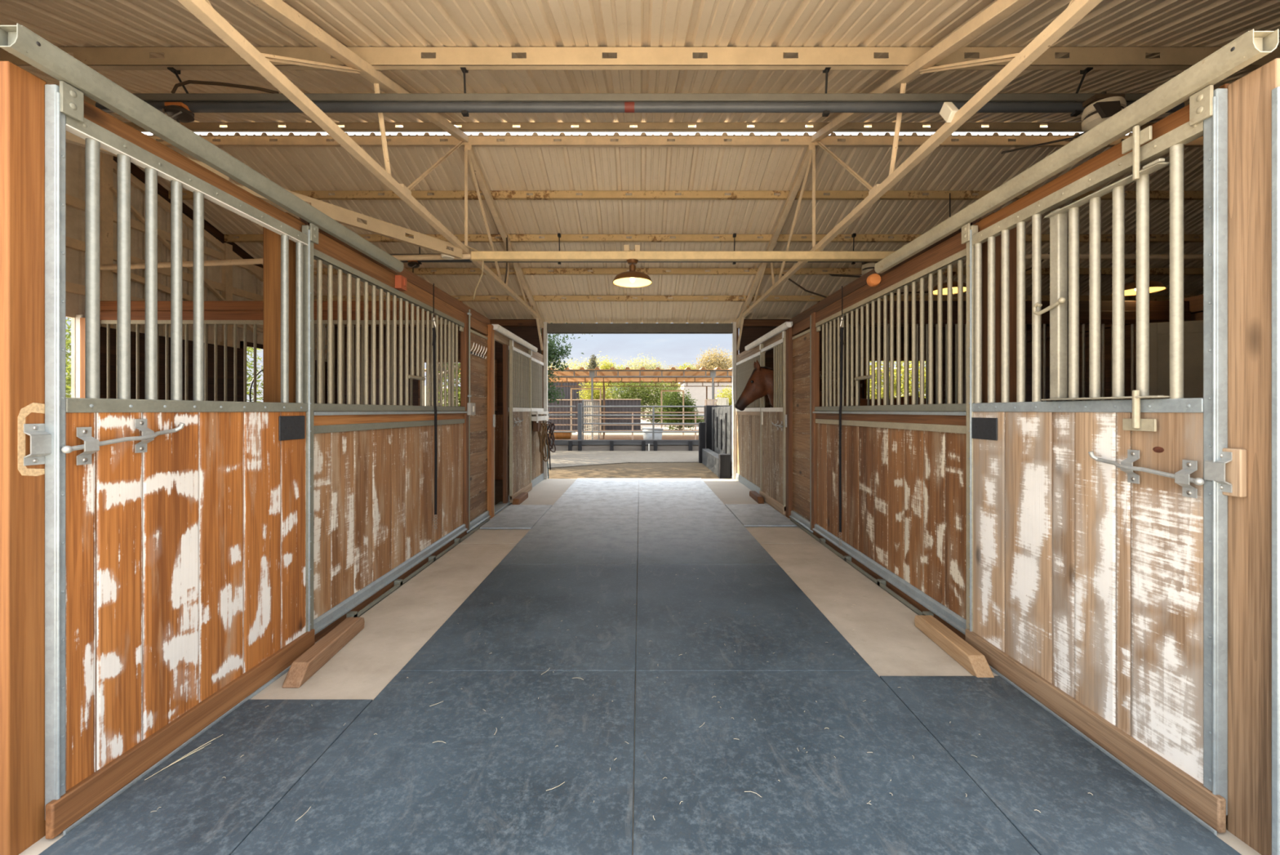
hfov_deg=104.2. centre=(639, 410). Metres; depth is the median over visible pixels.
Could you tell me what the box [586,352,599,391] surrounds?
tree
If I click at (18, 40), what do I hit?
door track
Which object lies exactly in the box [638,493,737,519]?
rubber mat
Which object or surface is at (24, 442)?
post
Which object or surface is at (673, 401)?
bush
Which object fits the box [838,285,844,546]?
tie
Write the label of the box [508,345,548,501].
stall front
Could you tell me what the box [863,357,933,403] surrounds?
window
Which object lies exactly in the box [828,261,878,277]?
ceiling fan
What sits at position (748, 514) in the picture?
rubber mat
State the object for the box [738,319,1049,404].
wall
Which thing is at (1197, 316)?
lining
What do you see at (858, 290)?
header beam
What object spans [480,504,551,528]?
rubber mat
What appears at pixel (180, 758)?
litter
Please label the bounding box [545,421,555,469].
halter
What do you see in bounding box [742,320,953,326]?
beam
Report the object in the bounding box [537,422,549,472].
lead rope
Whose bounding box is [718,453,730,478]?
post
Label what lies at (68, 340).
shrub
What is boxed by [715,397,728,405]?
crate
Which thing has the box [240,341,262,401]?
window
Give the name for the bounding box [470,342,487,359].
hook rack
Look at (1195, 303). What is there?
trim
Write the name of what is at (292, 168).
ceiling
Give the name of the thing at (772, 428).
door
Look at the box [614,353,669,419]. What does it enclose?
tree
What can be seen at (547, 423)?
lead rope
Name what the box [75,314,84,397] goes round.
window frame
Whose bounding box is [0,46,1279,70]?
purlin
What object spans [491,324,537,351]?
door track
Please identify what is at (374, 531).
stall front
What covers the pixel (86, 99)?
purlin
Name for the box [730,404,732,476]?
post
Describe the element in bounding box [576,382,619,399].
bush
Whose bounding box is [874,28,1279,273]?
door track
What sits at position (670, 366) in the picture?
tree
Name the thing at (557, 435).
barrel
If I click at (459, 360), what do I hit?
window
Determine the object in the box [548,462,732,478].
ground
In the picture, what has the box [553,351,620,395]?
tree
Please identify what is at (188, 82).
power cord
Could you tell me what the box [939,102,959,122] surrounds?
junction box
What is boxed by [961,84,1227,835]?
door
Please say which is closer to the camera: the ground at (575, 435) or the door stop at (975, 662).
the door stop at (975, 662)
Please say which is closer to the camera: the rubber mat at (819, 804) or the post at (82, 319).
the rubber mat at (819, 804)
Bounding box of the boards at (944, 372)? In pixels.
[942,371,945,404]
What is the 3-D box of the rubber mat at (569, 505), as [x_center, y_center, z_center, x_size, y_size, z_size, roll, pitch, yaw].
[-0.629,1.343,7.105,1.211,0.012,1.906,0,0,0]
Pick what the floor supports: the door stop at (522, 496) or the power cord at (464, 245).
the door stop at (522, 496)
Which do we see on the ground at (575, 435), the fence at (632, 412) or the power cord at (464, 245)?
the fence at (632, 412)
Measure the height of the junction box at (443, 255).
0.055 m
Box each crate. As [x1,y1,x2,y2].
[704,399,716,405]
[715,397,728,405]
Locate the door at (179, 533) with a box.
[44,80,318,839]
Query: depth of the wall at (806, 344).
5.74 m
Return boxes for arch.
[570,387,601,437]
[661,390,684,435]
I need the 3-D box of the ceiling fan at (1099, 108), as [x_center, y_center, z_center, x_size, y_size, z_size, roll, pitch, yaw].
[3.174,-2.043,3.384,1.164,0.304,0.353,0,0,25]
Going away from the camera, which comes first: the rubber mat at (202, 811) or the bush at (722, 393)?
the rubber mat at (202, 811)
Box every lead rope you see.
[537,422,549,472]
[546,422,549,478]
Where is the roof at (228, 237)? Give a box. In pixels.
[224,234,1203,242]
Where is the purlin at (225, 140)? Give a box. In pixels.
[148,135,1203,146]
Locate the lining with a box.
[952,311,1203,403]
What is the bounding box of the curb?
[702,448,718,476]
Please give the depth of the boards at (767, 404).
9.74 m
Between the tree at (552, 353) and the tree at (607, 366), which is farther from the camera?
the tree at (607, 366)
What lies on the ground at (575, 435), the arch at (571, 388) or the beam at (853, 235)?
the arch at (571, 388)
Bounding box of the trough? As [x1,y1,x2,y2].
[641,427,663,439]
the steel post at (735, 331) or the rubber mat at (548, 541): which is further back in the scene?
the steel post at (735, 331)
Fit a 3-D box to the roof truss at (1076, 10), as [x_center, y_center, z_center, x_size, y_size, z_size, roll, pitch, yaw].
[1.930,-2.109,5.505,0.075,1.846,8.728,0,0,0]
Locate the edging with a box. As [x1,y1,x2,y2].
[550,439,698,450]
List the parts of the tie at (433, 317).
cord, chain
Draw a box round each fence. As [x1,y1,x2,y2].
[547,405,575,432]
[547,411,704,439]
[582,405,704,439]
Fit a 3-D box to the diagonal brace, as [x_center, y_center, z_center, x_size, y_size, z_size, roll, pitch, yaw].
[-3.156,-1.688,3.444,0.046,0.160,4.574,0,0,32]
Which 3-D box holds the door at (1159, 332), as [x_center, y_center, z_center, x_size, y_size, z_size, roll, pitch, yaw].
[5.575,0.225,4.997,0.780,2.250,0.042,0,0,22]
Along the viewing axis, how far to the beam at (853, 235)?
7.24 m
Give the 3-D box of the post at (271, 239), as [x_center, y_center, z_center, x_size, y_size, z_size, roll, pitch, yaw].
[-2.022,0.135,2.830,0.135,2.470,0.140,0,0,0]
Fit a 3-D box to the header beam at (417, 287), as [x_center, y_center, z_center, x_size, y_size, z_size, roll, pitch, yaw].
[-1.935,-1.054,5.720,0.060,0.223,8.200,0,0,0]
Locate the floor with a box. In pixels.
[18,478,1261,854]
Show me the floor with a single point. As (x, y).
(397, 627)
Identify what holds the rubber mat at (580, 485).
on the floor
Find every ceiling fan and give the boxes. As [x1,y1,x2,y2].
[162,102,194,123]
[406,260,419,272]
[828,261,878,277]
[1000,91,1165,153]
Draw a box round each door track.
[0,22,403,271]
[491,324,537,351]
[744,321,792,351]
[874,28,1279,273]
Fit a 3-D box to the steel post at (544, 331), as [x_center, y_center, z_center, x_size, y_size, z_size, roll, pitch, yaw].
[-1.890,-0.200,9.870,0.110,3.100,0.100,0,0,0]
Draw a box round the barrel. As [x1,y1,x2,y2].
[549,432,571,439]
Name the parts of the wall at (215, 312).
rail, plank panel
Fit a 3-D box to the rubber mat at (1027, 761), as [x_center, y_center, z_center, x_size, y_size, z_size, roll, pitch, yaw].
[1.512,1.343,1.625,0.606,0.011,1.780,0,0,0]
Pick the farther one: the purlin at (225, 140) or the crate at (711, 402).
the crate at (711, 402)
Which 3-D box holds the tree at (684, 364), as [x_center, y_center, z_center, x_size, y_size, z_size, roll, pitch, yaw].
[5.280,-2.092,57.564,3.024,7.023,2.281,0,0,12]
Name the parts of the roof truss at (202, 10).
gusset plate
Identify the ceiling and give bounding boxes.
[0,0,1279,127]
[133,132,1203,323]
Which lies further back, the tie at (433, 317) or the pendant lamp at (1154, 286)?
the pendant lamp at (1154, 286)
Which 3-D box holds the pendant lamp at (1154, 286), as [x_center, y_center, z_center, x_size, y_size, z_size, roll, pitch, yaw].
[5.470,-1.478,5.470,0.432,0.344,0.432,0,0,0]
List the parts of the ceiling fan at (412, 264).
motor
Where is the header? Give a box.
[546,323,733,333]
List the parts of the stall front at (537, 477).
plank panel, rail, rail, tack bracket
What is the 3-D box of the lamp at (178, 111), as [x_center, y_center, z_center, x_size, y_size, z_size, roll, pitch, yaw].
[-3.290,-2.067,3.560,0.160,0.225,0.160,0,0,0]
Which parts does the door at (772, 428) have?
rail, rail, plank panel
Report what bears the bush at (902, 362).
on the ground at (642, 421)
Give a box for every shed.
[547,380,584,399]
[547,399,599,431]
[601,399,641,430]
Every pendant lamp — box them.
[613,244,652,287]
[933,192,966,294]
[1111,259,1166,295]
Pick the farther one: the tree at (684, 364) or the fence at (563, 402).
the tree at (684, 364)
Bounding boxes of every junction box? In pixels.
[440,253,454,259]
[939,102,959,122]
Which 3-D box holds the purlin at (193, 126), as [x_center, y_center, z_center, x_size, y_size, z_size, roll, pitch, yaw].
[2.350,-3.110,5.465,17.200,0.080,0.050,0,0,0]
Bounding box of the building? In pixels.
[678,380,732,426]
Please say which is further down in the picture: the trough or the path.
the path
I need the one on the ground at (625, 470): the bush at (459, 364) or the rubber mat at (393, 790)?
the bush at (459, 364)
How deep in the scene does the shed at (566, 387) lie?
41.04 m
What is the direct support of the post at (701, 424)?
on the ground at (625, 470)
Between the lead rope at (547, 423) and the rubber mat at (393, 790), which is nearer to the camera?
the rubber mat at (393, 790)
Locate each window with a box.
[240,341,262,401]
[417,359,497,410]
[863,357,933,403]
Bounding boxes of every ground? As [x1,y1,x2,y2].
[547,432,698,439]
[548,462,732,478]
[575,418,698,432]
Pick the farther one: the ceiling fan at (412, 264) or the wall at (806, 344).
the ceiling fan at (412, 264)
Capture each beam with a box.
[46,83,543,362]
[95,66,1184,116]
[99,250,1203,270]
[168,190,1203,199]
[313,267,1203,275]
[313,295,1195,301]
[326,320,537,326]
[389,233,863,264]
[736,83,1230,362]
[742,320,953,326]
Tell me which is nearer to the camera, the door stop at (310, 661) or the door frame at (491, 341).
the door stop at (310, 661)
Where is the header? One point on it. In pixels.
(552, 328)
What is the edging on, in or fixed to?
on the ground at (625, 470)
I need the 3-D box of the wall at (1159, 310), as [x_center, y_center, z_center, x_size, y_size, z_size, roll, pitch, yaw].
[4.010,0.070,5.505,4.080,2.560,0.070,0,0,0]
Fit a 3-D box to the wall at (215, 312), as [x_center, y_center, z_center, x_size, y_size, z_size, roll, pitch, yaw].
[-4.010,0.070,5.505,4.080,2.560,0.070,0,0,0]
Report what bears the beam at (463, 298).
on the roof truss at (202, 10)
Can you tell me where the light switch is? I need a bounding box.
[466,309,475,414]
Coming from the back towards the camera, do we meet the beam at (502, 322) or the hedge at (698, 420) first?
the hedge at (698, 420)
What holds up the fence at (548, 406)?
on the ground at (625, 470)
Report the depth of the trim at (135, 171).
6.77 m
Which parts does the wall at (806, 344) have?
board panel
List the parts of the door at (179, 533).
hanger plate, latch rod, plank panel, rail, rail, black plate, hanger plate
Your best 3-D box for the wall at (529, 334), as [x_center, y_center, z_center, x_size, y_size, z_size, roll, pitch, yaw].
[-4.055,-0.200,9.830,4.190,3.200,0.060,0,0,0]
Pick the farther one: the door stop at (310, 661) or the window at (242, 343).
the window at (242, 343)
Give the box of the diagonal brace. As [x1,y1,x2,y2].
[66,130,462,258]
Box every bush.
[429,363,479,405]
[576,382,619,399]
[604,380,678,421]
[654,382,698,430]
[707,385,732,414]
[869,360,925,399]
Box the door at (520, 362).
[509,339,532,502]
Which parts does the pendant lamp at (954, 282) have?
lamp rod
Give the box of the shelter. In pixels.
[424,366,911,439]
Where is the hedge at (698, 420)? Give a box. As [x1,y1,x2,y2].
[643,408,704,429]
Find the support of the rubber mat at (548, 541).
on the floor
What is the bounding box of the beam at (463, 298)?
[313,295,1195,301]
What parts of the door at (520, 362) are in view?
plank panel, rail, rail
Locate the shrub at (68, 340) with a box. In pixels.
[66,317,262,401]
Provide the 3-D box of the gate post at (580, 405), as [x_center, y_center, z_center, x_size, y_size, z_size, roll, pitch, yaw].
[-2.060,0.580,17.060,0.140,1.660,0.120,0,0,0]
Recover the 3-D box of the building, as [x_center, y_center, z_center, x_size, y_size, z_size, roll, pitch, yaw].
[7.200,-0.645,46.000,7.000,4.110,4.400,0,0,0]
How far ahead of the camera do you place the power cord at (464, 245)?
5.50 m
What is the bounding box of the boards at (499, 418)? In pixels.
[494,414,502,479]
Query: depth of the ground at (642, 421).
41.63 m
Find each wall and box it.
[66,142,327,397]
[99,300,462,411]
[334,319,541,479]
[460,311,490,534]
[711,405,730,454]
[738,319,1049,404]
[789,311,819,534]
[817,300,1191,411]
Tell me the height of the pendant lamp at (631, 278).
0.409 m
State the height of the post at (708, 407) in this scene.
1.550 m
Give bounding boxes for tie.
[431,283,437,528]
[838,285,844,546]
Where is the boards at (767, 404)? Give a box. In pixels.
[764,371,862,407]
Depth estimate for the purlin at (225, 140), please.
5.61 m
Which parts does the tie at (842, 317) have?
chain, cord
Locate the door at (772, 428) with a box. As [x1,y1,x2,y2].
[759,330,786,514]
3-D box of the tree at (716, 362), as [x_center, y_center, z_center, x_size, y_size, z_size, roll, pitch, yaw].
[9.199,-3.434,61.940,6.865,9.706,4.594,0,0,17]
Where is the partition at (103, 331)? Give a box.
[99,326,327,403]
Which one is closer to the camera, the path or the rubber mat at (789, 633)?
the rubber mat at (789, 633)
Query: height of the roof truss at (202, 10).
1.846 m
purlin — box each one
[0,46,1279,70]
[84,94,1189,106]
[124,122,1155,132]
[148,135,1203,146]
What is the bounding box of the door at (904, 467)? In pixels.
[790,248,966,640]
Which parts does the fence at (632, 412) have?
rail, rail, rail, rail, post, post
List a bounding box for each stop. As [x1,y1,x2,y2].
[282,617,364,688]
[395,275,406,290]
[511,492,528,504]
[749,490,764,503]
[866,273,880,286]
[914,614,994,677]
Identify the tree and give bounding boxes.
[424,322,592,405]
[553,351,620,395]
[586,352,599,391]
[597,357,633,398]
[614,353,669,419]
[665,364,680,390]
[676,361,696,386]
[691,344,732,368]
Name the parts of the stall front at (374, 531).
plank panel, rail, rail, rail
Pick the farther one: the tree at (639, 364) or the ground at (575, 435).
the tree at (639, 364)
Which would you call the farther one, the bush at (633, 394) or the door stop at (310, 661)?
the bush at (633, 394)
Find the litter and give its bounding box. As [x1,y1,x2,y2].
[145,509,1093,821]
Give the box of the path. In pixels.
[548,450,698,468]
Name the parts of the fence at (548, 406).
rail, rail, rail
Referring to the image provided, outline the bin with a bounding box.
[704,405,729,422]
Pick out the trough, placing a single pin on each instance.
(646, 435)
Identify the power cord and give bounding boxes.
[170,80,279,93]
[464,244,484,299]
[504,235,507,284]
[782,252,1049,297]
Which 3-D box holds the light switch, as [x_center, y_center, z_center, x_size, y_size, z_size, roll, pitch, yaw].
[-1.862,-0.530,5.510,0.048,1.160,0.160,0,0,0]
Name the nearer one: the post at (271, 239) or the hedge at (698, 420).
the post at (271, 239)
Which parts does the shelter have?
shelter post, shelter post, shelter post, shelter post, shelter post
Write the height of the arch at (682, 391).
2.510 m
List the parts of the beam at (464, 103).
hanger rod, hanger rod, hanger rod, hanger rod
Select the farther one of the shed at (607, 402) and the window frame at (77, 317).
the shed at (607, 402)
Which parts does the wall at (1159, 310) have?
plank panel, rail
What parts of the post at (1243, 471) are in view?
corner strip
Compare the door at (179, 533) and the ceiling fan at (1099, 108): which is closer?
the door at (179, 533)
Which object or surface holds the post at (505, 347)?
on the threshold
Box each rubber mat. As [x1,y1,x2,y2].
[38,699,372,854]
[230,671,635,854]
[400,564,637,671]
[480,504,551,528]
[498,519,638,564]
[540,493,638,519]
[564,478,639,493]
[632,671,1039,854]
[635,564,873,671]
[637,519,777,564]
[638,478,714,493]
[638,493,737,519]
[724,503,796,526]
[880,675,1241,854]
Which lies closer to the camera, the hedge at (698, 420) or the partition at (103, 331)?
the partition at (103, 331)
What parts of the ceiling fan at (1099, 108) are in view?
blade, mount plate, motor, blade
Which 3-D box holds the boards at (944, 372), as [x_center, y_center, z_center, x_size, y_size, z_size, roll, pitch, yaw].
[5.940,0.290,9.750,0.278,2.120,0.019,0,0,0]
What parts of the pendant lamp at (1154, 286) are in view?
lamp shade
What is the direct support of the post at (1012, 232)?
on the floor
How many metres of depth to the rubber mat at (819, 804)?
1.83 m
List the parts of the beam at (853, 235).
hanger rod, hanger rod, hanger rod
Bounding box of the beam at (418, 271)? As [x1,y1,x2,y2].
[313,267,1203,275]
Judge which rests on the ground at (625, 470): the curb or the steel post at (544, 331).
the curb
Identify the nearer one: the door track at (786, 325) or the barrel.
the door track at (786, 325)
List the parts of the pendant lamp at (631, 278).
bulb, lamp shade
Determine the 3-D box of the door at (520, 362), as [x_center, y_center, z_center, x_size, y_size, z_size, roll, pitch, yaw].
[-1.836,0.157,7.822,0.098,2.357,1.295,0,0,0]
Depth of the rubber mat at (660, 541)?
4.99 m
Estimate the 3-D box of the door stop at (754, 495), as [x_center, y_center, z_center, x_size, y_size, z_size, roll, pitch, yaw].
[1.768,1.308,7.561,0.088,0.085,0.680,0,0,1]
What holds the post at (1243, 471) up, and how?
on the floor
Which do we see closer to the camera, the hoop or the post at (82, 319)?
the post at (82, 319)
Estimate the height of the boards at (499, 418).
1.270 m
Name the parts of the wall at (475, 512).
board panel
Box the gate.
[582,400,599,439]
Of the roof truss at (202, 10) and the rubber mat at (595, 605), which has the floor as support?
the rubber mat at (595, 605)
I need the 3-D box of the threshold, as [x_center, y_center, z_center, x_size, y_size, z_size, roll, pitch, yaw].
[-1.940,1.333,6.785,0.160,0.035,0.830,0,0,0]
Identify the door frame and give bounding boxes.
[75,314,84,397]
[483,324,495,518]
[784,326,796,518]
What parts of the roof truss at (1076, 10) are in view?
gusset plate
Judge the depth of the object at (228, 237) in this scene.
7.30 m
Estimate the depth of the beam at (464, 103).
3.57 m
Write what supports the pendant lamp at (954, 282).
hanging from the ceiling at (292, 168)
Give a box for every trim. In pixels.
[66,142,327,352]
[113,155,262,267]
[952,294,1203,355]
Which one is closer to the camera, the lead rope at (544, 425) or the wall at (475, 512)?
the wall at (475, 512)
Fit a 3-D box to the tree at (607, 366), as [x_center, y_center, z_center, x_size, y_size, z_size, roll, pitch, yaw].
[-2.940,-2.577,61.020,4.808,7.990,2.652,0,0,8]
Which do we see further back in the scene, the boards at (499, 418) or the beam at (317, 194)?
the boards at (499, 418)
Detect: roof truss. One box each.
[177,0,543,350]
[736,0,1102,350]
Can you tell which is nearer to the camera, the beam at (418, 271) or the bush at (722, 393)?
the beam at (418, 271)
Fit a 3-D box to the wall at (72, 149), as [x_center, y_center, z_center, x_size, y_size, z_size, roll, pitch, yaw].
[-6.160,-0.864,5.660,0.060,4.527,8.420,0,0,0]
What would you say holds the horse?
on the floor
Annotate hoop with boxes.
[248,368,262,401]
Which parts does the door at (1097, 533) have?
hanger plate, black plate, drop gate post, rail, rail, plank panel, latch rod, hanger plate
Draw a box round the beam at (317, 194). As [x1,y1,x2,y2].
[168,190,1203,199]
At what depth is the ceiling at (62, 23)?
3.33 m
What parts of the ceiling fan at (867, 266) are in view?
blade, motor, mount plate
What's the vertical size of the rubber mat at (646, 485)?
0.012 m
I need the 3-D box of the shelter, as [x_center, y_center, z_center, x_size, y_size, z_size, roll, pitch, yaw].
[1.199,-0.161,24.150,20.402,3.123,8.900,0,0,0]
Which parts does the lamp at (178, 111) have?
mount plate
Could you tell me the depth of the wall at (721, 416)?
11.54 m
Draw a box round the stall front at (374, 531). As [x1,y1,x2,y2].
[313,248,489,642]
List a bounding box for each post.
[0,60,51,854]
[80,317,84,397]
[262,212,300,402]
[502,344,508,502]
[541,321,547,479]
[577,403,582,439]
[698,422,705,462]
[705,404,714,449]
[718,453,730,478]
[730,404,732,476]
[732,321,738,479]
[979,212,1016,402]
[1204,57,1279,854]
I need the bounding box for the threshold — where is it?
[493,501,511,515]
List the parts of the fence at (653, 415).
rail, rail, rail, rail, post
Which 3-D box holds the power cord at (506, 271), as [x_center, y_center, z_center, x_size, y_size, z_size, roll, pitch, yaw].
[-1.907,-2.149,7.106,0.029,0.705,0.130,0,0,-34]

